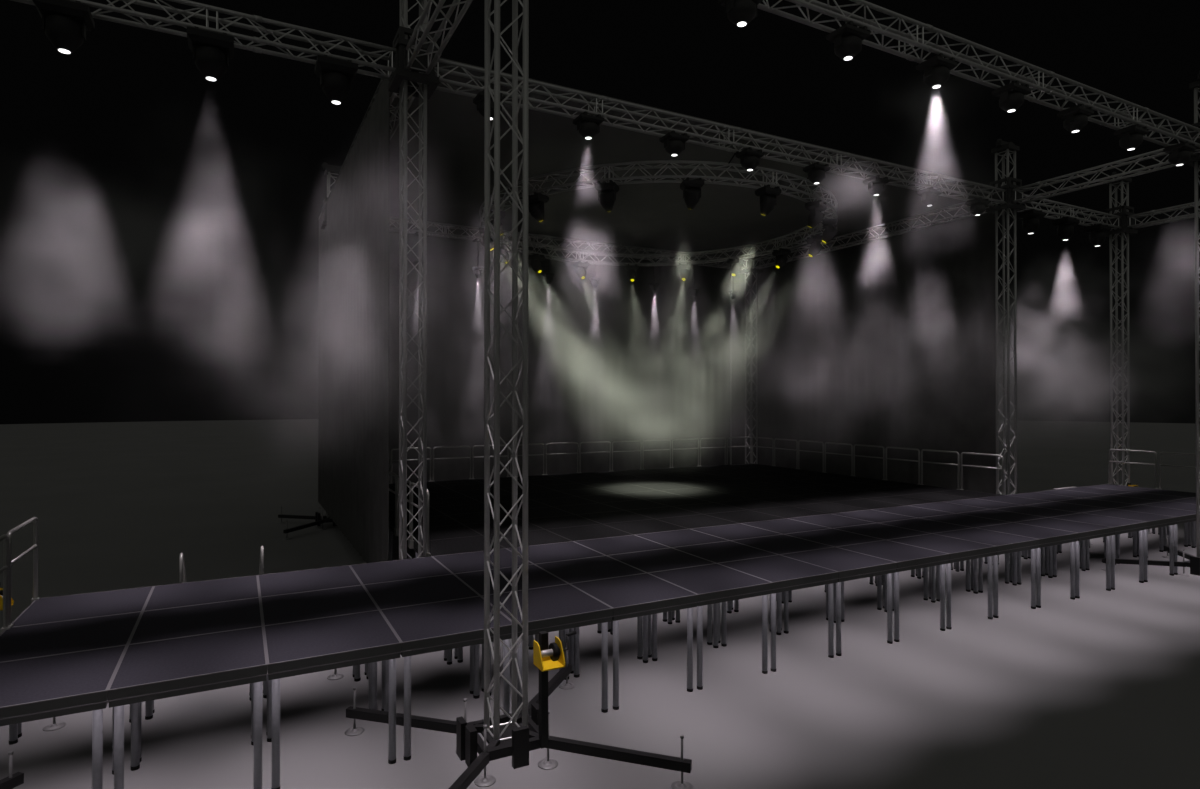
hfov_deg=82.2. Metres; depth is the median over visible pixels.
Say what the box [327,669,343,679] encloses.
tower base
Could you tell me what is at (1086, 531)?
deck
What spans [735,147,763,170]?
spotlight
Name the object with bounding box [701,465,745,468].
deck
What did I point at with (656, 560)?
deck
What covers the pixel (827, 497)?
deck
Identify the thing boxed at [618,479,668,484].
deck
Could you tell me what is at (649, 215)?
roof
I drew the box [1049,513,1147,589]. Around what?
deck
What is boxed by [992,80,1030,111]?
spotlight
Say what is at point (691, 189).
lamp
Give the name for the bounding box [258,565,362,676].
deck
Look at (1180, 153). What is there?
spotlight
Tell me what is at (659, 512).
deck
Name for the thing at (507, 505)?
deck
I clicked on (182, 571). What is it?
stairs
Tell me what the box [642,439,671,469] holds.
guard rail
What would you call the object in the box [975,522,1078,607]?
deck
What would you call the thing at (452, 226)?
truss span
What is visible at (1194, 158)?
block
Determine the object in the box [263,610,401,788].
deck
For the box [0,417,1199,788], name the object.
floor
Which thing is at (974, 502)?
deck
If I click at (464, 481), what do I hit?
deck
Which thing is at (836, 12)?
truss span
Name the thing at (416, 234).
lamp
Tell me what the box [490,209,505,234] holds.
lamp
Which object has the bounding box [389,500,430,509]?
deck
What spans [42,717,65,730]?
tower base
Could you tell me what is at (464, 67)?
truss span
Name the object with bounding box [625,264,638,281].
lamp
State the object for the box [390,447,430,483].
guard rail
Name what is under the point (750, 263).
block
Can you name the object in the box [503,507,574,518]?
deck
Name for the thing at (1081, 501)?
deck
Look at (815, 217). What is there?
lamp
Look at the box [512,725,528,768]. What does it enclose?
socket
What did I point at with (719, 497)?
deck
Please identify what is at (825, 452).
guard rail
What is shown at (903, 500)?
deck
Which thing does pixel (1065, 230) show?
lamp
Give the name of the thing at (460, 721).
socket
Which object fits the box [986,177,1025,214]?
block
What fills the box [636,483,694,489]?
deck
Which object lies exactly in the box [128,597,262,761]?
deck
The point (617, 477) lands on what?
deck
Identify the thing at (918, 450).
guard rail
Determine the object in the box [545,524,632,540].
deck
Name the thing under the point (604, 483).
deck
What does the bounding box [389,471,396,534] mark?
guard rail
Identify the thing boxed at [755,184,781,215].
lamp
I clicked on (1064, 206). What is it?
truss span
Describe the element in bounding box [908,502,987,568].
deck
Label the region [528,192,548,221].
lamp
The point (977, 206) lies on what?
spotlight
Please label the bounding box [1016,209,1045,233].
lamp
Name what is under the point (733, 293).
lamp
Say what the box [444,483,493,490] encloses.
deck
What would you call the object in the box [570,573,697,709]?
deck
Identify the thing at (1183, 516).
deck
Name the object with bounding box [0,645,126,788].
deck
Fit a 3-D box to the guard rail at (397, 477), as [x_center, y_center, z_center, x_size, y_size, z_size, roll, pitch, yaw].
[-2.917,1.711,10.223,0.060,0.940,0.990,0,0,-28]
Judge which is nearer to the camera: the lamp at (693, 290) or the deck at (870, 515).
the deck at (870, 515)
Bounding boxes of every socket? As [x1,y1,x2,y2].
[456,716,466,760]
[465,724,476,766]
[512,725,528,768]
[531,703,538,724]
[1190,556,1199,575]
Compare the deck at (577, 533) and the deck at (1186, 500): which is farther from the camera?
the deck at (1186, 500)
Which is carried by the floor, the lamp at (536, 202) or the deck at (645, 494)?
the deck at (645, 494)
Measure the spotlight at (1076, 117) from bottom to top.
0.317 m
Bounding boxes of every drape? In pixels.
[318,65,389,562]
[389,229,729,482]
[731,199,995,493]
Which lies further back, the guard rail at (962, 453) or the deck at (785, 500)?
the guard rail at (962, 453)
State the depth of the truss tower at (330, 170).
16.15 m
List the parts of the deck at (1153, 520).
leg, edge trim, leg, frame, leg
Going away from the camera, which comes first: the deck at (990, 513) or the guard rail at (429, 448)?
the deck at (990, 513)
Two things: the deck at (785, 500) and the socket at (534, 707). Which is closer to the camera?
the socket at (534, 707)
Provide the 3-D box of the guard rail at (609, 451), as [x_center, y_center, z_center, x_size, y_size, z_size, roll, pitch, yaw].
[-0.129,1.763,18.924,0.990,0.940,0.060,0,0,-28]
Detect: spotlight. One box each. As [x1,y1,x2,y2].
[473,89,505,119]
[573,111,603,138]
[659,130,689,155]
[718,0,762,26]
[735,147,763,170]
[803,162,830,183]
[826,21,869,60]
[863,175,889,195]
[916,53,956,88]
[917,187,941,205]
[965,197,989,215]
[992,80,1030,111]
[1057,104,1093,132]
[1114,124,1148,149]
[1163,141,1195,165]
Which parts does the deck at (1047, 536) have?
leg, leg, edge trim, leg, frame, leg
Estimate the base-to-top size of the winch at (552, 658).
0.220 m
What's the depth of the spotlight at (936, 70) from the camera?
8.33 m
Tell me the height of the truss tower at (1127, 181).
8.375 m
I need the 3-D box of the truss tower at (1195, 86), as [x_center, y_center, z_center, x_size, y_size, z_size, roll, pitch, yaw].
[10.356,-1.298,11.691,0.550,8.375,0.380,0,0,-28]
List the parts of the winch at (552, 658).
crank handle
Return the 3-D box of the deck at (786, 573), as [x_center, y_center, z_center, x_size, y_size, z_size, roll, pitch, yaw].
[2.108,2.569,8.230,1.000,1.000,1.000,0,0,-28]
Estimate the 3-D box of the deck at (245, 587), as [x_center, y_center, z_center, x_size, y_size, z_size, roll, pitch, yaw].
[-4.133,2.563,7.205,1.000,1.000,1.000,0,0,-28]
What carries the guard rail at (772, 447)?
attached to the deck at (749, 465)
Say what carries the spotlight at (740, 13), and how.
hanging from the truss span at (836, 12)
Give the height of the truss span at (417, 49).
0.312 m
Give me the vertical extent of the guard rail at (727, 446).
0.940 m
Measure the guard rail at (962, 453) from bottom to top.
0.940 m
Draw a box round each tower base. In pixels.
[0,750,23,788]
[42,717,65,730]
[278,507,336,539]
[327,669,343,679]
[345,631,692,788]
[1101,536,1199,575]
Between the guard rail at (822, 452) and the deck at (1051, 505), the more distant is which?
the guard rail at (822, 452)
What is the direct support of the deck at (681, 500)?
on the floor
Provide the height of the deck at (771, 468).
1.000 m
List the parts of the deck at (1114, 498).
leg, leg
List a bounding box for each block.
[321,197,327,228]
[388,26,438,99]
[739,256,762,274]
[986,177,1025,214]
[1104,205,1137,237]
[1185,122,1199,167]
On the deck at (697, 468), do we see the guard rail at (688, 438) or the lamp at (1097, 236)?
the guard rail at (688, 438)
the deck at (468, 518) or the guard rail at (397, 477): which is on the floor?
the deck at (468, 518)
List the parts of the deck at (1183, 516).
leg, edge trim, leg, frame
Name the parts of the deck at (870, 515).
edge trim, leg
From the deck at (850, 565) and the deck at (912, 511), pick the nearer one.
the deck at (850, 565)
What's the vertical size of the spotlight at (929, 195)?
0.317 m
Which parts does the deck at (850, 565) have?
leg, leg, leg, edge trim, frame, leg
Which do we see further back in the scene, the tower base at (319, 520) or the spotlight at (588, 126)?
the tower base at (319, 520)
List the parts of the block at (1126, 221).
plate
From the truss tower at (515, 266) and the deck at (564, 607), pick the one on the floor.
the deck at (564, 607)
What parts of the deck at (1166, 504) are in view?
leg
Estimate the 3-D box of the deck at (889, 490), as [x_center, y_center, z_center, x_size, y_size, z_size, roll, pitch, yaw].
[6.439,2.610,15.030,1.000,1.000,1.000,0,0,-28]
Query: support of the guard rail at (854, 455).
attached to the deck
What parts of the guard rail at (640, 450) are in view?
rail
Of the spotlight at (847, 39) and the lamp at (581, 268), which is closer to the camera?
the spotlight at (847, 39)
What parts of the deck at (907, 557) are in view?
leg, leg, edge trim, leg, frame, leg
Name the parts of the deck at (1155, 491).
leg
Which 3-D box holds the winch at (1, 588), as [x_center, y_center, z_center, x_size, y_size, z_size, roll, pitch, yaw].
[-6.189,2.082,7.124,0.188,0.220,0.367,0,0,-28]
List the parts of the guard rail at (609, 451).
rail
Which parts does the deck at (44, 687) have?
frame, edge trim, leg, leg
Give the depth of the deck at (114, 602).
6.69 m
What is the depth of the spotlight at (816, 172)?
12.11 m
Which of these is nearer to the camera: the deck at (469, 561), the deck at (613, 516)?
the deck at (469, 561)
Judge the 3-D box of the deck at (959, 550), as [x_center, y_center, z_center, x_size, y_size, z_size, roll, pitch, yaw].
[4.763,2.577,9.627,1.000,1.000,1.000,0,0,-28]
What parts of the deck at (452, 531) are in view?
edge trim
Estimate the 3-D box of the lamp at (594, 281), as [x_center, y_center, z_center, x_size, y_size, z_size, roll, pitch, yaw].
[-0.141,-3.516,19.514,0.260,1.002,0.310,0,0,-28]
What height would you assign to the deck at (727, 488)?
1.000 m
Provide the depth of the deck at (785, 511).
12.26 m
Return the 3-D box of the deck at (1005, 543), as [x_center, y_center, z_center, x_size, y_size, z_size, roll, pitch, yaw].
[5.647,2.580,10.093,1.000,1.000,1.000,0,0,-28]
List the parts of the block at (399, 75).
plate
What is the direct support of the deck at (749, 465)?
on the floor
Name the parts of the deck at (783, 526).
edge trim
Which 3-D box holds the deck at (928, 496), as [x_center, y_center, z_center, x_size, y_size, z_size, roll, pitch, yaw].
[6.904,2.604,14.145,1.000,1.000,1.000,0,0,-28]
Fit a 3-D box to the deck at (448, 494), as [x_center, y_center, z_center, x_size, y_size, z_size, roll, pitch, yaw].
[-3.389,2.606,14.377,1.000,1.000,1.000,0,0,-28]
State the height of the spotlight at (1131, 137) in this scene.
0.317 m
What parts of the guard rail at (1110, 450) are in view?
rail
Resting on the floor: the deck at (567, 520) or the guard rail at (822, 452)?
the deck at (567, 520)
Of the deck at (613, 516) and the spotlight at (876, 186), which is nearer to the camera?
the deck at (613, 516)
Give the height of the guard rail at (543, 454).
0.940 m
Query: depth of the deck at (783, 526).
10.88 m
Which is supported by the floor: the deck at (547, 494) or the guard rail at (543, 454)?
the deck at (547, 494)
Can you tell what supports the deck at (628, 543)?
on the floor
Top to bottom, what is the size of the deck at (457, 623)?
1.000 m
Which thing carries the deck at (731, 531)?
on the floor
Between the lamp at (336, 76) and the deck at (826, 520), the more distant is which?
the deck at (826, 520)
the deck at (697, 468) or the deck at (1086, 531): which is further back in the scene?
the deck at (697, 468)
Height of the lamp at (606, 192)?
0.474 m
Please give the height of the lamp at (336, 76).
0.492 m
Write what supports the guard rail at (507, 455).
on the deck at (502, 479)
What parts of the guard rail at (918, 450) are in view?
rail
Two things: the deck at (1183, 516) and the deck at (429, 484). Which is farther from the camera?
the deck at (429, 484)
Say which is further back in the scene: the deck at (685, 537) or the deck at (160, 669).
the deck at (685, 537)
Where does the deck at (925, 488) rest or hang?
on the floor
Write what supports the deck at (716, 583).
on the floor
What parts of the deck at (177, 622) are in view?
leg, leg, edge trim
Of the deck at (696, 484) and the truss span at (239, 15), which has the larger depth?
the deck at (696, 484)
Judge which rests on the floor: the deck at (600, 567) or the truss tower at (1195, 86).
the deck at (600, 567)
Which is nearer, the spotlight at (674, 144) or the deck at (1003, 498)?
the spotlight at (674, 144)
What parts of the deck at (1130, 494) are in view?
leg, leg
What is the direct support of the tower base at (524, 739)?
on the floor
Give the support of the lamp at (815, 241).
hanging from the truss
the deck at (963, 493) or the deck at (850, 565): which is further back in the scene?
the deck at (963, 493)
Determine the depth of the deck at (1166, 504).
13.04 m
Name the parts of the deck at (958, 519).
leg, edge trim, leg, leg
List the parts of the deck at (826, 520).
edge trim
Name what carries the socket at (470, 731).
attached to the tower base at (524, 739)
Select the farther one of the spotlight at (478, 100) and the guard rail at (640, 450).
the guard rail at (640, 450)
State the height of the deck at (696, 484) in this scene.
1.000 m
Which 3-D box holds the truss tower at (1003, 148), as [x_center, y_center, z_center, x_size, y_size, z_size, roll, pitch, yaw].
[8.726,-1.279,14.788,0.550,8.375,0.380,0,0,-28]
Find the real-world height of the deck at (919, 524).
1.000 m
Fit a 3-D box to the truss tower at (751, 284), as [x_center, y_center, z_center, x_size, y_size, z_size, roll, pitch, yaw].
[4.859,-1.235,22.133,0.550,8.375,0.380,0,0,-28]
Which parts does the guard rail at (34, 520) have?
rail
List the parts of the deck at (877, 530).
edge trim, leg, leg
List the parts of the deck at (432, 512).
leg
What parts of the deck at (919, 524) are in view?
leg, edge trim, leg, leg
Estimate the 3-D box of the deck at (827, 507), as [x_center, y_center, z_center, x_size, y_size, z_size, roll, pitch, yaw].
[4.250,2.596,12.748,1.000,1.000,1.000,0,0,-28]
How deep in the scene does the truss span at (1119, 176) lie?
13.24 m
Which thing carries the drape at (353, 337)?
hanging from the roof
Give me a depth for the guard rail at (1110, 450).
15.80 m
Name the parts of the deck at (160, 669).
leg, leg, frame, edge trim, leg, leg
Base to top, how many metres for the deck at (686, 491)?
1.000 m
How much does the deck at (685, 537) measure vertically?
1.000 m
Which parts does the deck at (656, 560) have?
leg, leg, edge trim, leg, leg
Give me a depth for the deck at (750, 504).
13.13 m
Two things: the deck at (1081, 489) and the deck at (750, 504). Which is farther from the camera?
the deck at (1081, 489)
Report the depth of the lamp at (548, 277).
18.79 m
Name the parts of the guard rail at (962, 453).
rail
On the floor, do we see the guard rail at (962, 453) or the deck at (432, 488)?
the deck at (432, 488)
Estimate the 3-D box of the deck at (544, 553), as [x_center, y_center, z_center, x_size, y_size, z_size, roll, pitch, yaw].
[-0.594,2.574,9.068,1.000,1.000,1.000,0,0,-28]
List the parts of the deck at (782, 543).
leg, leg, edge trim, leg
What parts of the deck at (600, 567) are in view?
leg, edge trim, leg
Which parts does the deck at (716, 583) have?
leg, leg, edge trim, leg, frame, leg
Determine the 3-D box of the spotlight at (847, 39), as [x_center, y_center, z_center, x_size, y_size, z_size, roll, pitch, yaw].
[2.785,-3.930,7.726,0.370,0.317,0.310,0,0,-28]
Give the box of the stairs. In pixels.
[179,545,263,582]
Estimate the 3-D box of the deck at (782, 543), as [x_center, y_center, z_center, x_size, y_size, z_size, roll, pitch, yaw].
[2.527,2.577,9.580,1.000,1.000,1.000,0,0,-28]
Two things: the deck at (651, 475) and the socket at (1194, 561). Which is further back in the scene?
the deck at (651, 475)
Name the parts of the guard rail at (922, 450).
rail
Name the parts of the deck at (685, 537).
edge trim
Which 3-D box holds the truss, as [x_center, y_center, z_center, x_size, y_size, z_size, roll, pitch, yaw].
[1.218,-3.853,15.540,7.785,0.432,8.046,0,0,-28]
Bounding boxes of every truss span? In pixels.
[11,0,396,79]
[390,75,418,139]
[390,217,747,269]
[406,0,472,74]
[434,58,1005,206]
[752,196,988,268]
[757,0,1199,155]
[1013,148,1174,203]
[1017,194,1120,228]
[1127,201,1199,228]
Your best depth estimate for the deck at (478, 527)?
10.79 m
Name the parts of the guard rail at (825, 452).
rail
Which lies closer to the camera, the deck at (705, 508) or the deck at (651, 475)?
the deck at (705, 508)
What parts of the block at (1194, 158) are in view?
plate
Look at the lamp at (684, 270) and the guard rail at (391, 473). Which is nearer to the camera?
the guard rail at (391, 473)
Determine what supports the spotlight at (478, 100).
hanging from the truss span at (464, 67)
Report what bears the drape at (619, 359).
hanging from the roof
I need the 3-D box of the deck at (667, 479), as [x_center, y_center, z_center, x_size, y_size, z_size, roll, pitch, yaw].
[1.921,2.623,17.172,1.000,1.000,1.000,0,0,-28]
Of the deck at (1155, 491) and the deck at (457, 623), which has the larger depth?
the deck at (1155, 491)
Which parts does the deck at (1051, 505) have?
leg, leg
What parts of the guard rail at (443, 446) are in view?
rail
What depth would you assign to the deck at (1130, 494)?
14.07 m
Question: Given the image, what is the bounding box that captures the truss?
[479,151,837,265]
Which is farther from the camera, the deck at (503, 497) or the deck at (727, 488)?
the deck at (727, 488)
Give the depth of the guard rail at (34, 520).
6.79 m
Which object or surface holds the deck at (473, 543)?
on the floor
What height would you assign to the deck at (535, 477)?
1.000 m
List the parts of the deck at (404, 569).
edge trim, leg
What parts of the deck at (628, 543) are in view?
edge trim, leg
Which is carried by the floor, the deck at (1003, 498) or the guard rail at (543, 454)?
the deck at (1003, 498)
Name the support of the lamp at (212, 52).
hanging from the truss span at (239, 15)
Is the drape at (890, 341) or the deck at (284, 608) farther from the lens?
the drape at (890, 341)
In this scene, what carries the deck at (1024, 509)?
on the floor
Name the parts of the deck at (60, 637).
leg, edge trim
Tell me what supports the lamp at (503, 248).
hanging from the truss
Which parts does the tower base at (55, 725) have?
foot plate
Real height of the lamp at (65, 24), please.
0.492 m
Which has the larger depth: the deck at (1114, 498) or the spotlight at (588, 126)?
the deck at (1114, 498)
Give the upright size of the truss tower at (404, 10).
8.375 m
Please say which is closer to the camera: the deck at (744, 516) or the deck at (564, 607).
the deck at (564, 607)
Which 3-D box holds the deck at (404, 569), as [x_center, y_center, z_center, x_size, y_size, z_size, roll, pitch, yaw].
[-2.363,2.568,8.136,1.000,1.000,1.000,0,0,-28]
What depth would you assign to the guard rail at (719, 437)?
20.79 m
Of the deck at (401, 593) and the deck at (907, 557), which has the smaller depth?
the deck at (401, 593)
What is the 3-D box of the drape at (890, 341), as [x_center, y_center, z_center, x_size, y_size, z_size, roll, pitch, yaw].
[6.660,-0.854,19.405,0.026,7.140,9.300,0,0,-28]
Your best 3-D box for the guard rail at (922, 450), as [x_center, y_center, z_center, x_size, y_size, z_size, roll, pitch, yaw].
[7.766,1.744,15.734,0.060,0.940,0.990,0,0,-28]
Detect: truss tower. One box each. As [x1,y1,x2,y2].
[322,162,341,518]
[399,0,426,559]
[484,0,528,740]
[745,268,757,463]
[991,139,1019,494]
[1106,172,1131,485]
[1189,71,1199,556]
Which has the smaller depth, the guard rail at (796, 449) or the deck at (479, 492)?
the deck at (479, 492)
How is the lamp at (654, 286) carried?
hanging from the truss span at (452, 226)
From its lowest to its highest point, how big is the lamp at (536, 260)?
0.474 m
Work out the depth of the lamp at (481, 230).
15.08 m
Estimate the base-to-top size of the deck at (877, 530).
1.000 m
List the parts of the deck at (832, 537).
leg, edge trim, leg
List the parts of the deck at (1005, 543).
leg, leg, edge trim, leg, frame, leg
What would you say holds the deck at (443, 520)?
on the floor
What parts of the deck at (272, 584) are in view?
edge trim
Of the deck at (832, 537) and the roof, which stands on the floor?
the deck at (832, 537)
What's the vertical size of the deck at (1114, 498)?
1.000 m
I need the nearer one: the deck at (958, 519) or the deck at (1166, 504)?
the deck at (958, 519)
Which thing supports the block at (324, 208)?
attached to the truss tower at (330, 170)
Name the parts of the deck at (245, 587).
edge trim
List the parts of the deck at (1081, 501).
leg, leg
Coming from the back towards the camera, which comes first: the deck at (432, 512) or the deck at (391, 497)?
the deck at (391, 497)
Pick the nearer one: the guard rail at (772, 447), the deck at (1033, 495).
the deck at (1033, 495)
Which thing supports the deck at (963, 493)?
on the floor
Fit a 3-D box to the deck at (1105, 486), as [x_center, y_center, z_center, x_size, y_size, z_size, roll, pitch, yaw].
[11.795,2.613,15.589,1.000,1.000,1.000,0,0,-28]
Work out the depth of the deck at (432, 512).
12.11 m
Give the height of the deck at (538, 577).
1.000 m
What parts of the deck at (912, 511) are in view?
edge trim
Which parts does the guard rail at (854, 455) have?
rail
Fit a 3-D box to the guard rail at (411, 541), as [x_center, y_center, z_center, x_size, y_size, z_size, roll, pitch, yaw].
[-2.451,1.705,9.338,0.060,0.940,0.990,0,0,-28]
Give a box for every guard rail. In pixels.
[0,534,10,633]
[7,517,39,626]
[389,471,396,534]
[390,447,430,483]
[395,475,411,547]
[409,482,430,556]
[432,446,470,480]
[471,444,508,478]
[509,443,544,476]
[545,442,578,474]
[579,441,610,472]
[612,440,641,470]
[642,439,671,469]
[672,438,698,467]
[700,437,726,465]
[726,437,751,464]
[752,437,773,465]
[774,438,797,468]
[798,440,823,471]
[824,442,852,475]
[853,444,884,479]
[885,446,919,484]
[920,449,959,489]
[959,452,1004,494]
[1108,449,1157,488]
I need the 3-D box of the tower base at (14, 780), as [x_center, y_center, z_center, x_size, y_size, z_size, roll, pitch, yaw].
[-4.820,2.821,3.677,2.290,0.440,2.290,0,0,-28]
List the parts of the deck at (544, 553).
edge trim, leg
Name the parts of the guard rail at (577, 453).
rail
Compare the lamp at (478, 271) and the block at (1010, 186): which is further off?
the lamp at (478, 271)
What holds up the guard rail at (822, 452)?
attached to the deck
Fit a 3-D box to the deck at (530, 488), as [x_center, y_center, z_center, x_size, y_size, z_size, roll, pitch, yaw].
[-1.619,2.611,15.309,1.000,1.000,1.000,0,0,-28]
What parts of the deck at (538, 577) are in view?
leg, leg, edge trim, leg, leg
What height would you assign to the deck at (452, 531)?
1.000 m
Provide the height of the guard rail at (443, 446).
0.940 m
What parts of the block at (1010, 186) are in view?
plate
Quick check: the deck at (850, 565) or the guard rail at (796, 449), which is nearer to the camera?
the deck at (850, 565)
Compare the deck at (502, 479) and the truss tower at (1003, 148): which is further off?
the deck at (502, 479)
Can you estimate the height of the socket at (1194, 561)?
0.300 m
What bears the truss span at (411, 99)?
attached to the block at (399, 75)
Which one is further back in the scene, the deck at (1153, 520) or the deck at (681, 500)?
the deck at (681, 500)
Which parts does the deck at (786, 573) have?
leg, leg, leg, edge trim, frame, leg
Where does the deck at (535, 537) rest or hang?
on the floor
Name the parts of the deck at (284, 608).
leg, edge trim, leg, leg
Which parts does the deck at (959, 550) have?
leg, leg, edge trim, leg, frame, leg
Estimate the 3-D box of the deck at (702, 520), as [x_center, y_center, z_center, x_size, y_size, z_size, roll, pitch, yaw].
[1.595,2.588,11.350,1.000,1.000,1.000,0,0,-28]
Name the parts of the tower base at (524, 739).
foot plate, foot plate, frame, winch post, foot plate, foot plate, foot plate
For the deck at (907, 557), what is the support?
on the floor
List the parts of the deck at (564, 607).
leg, leg, edge trim, frame, leg, leg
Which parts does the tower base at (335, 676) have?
foot plate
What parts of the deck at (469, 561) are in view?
leg, edge trim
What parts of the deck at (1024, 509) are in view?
leg, leg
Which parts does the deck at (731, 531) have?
edge trim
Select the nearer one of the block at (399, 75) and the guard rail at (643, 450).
the block at (399, 75)
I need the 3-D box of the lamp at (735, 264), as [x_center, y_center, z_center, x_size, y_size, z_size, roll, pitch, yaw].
[3.625,-3.387,18.391,0.360,0.474,0.322,0,0,40]
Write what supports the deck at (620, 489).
on the floor
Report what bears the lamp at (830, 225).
hanging from the truss
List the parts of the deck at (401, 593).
leg, edge trim, leg, leg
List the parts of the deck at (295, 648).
leg, leg, edge trim, frame, leg, leg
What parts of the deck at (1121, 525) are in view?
leg, leg, edge trim, leg, frame, leg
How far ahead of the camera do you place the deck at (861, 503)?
13.25 m
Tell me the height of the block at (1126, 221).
0.640 m
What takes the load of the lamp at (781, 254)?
hanging from the truss
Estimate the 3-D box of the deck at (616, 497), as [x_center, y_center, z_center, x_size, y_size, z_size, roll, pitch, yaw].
[0.198,2.604,14.005,1.000,1.000,1.000,0,0,-28]
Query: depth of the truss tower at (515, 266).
5.76 m
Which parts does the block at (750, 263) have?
plate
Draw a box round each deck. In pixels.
[0,611,141,744]
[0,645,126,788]
[11,586,153,737]
[107,626,266,788]
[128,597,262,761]
[143,575,259,712]
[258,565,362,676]
[260,585,378,734]
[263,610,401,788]
[350,556,452,674]
[363,574,479,710]
[380,596,511,760]
[389,494,417,501]
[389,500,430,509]
[389,507,444,560]
[389,515,461,560]
[391,481,441,487]
[407,486,453,493]
[407,524,480,557]
[413,491,467,499]
[414,535,504,556]
[432,479,481,485]
[432,548,532,658]
[433,503,500,514]
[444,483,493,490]
[447,511,518,523]
[454,564,568,691]
[456,488,511,496]
[463,519,543,534]
[470,494,530,502]
[473,477,520,482]
[481,584,612,724]
[483,529,570,547]
[490,481,538,487]
[491,500,551,510]
[500,486,555,492]
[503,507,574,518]
[506,541,605,641]
[511,475,558,480]
[518,491,574,499]
[528,515,600,528]
[535,556,645,673]
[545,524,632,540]
[559,488,615,495]
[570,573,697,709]
[574,535,670,631]
[577,493,641,502]
[577,510,653,523]
[580,481,632,487]
[599,475,648,480]
[600,485,656,492]
[604,519,687,534]
[606,548,714,657]
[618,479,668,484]
[620,490,681,498]
[626,506,700,518]
[633,473,681,478]
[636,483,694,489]
[636,529,729,619]
[644,496,713,505]
[649,563,772,689]
[651,477,704,482]
[657,514,738,528]
[659,488,720,495]
[672,503,745,513]
[672,541,778,642]
[675,481,727,487]
[676,466,716,470]
[687,493,751,502]
[692,523,780,609]
[698,485,755,492]
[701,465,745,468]
[705,510,785,522]
[715,499,787,509]
[718,555,838,671]
[730,534,833,629]
[731,463,768,467]
[741,518,829,591]
[751,466,792,470]
[751,506,828,517]
[757,496,824,505]
[780,547,896,655]
[785,528,883,609]
[788,514,874,584]
[793,502,869,513]
[795,493,863,501]
[829,490,897,498]
[831,499,906,508]
[832,509,915,582]
[834,523,931,607]
[838,540,949,641]
[864,487,928,494]
[867,495,939,504]
[871,505,953,575]
[880,518,972,598]
[889,534,996,628]
[894,485,957,491]
[899,492,972,501]
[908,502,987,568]
[921,513,1010,590]
[931,490,1000,497]
[932,528,1039,617]
[945,498,1020,508]
[958,509,1047,582]
[975,495,1053,556]
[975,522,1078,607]
[995,505,1078,574]
[1007,492,1078,500]
[1014,517,1114,597]
[1027,501,1110,568]
[1036,489,1106,541]
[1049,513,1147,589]
[1055,498,1137,556]
[1061,487,1131,537]
[1084,509,1177,581]
[1085,484,1154,536]
[1087,495,1162,556]
[1112,492,1188,550]
[1113,505,1195,574]
[1137,489,1195,545]
[1142,501,1195,552]
[1170,498,1195,547]
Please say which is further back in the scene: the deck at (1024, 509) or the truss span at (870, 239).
the truss span at (870, 239)
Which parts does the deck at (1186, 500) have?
leg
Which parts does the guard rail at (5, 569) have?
rail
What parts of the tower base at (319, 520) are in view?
frame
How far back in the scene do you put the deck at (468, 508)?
12.54 m
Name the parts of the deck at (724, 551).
leg, leg, edge trim, leg, leg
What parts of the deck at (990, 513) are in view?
leg, edge trim, leg, leg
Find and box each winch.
[0,582,13,610]
[533,631,575,671]
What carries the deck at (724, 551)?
on the floor
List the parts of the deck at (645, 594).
leg, leg, edge trim, leg, frame, leg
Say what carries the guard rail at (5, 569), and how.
attached to the deck at (60, 637)
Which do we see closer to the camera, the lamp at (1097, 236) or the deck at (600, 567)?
the deck at (600, 567)
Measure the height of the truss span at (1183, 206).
0.312 m
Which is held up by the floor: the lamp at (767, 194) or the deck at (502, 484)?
the deck at (502, 484)
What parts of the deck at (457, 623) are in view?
leg, leg, edge trim, frame, leg, leg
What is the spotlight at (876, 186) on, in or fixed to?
hanging from the truss span at (464, 67)
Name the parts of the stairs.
handrail, handrail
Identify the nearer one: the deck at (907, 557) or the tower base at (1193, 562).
the deck at (907, 557)
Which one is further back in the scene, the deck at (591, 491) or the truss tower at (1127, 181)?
the truss tower at (1127, 181)
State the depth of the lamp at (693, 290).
21.09 m
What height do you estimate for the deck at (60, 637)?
1.000 m
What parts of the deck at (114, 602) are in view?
leg, edge trim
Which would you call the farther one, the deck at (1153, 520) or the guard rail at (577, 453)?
the guard rail at (577, 453)
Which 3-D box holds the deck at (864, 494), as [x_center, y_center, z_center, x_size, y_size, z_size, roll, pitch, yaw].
[5.554,2.607,14.564,1.000,1.000,1.000,0,0,-28]
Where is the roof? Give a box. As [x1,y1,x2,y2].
[319,58,1005,264]
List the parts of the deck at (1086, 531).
leg, leg, edge trim, leg, frame, leg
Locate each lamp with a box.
[32,0,94,53]
[187,26,233,80]
[315,54,357,103]
[413,232,422,272]
[472,238,483,277]
[479,228,493,250]
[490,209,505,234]
[500,243,510,263]
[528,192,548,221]
[528,254,544,272]
[543,247,554,283]
[573,261,588,278]
[589,251,600,287]
[595,180,618,211]
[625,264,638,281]
[649,258,659,292]
[677,263,691,280]
[680,177,703,208]
[689,264,699,296]
[727,257,743,275]
[728,268,738,299]
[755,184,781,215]
[772,248,790,267]
[805,200,826,227]
[806,235,822,256]
[822,218,837,242]
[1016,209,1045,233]
[1051,216,1079,240]
[1084,223,1110,246]
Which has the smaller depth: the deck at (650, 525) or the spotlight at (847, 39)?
the spotlight at (847, 39)
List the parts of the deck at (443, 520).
leg, frame, edge trim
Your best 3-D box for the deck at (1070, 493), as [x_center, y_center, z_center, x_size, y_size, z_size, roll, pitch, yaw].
[10.025,2.608,14.658,1.000,1.000,1.000,0,0,-28]

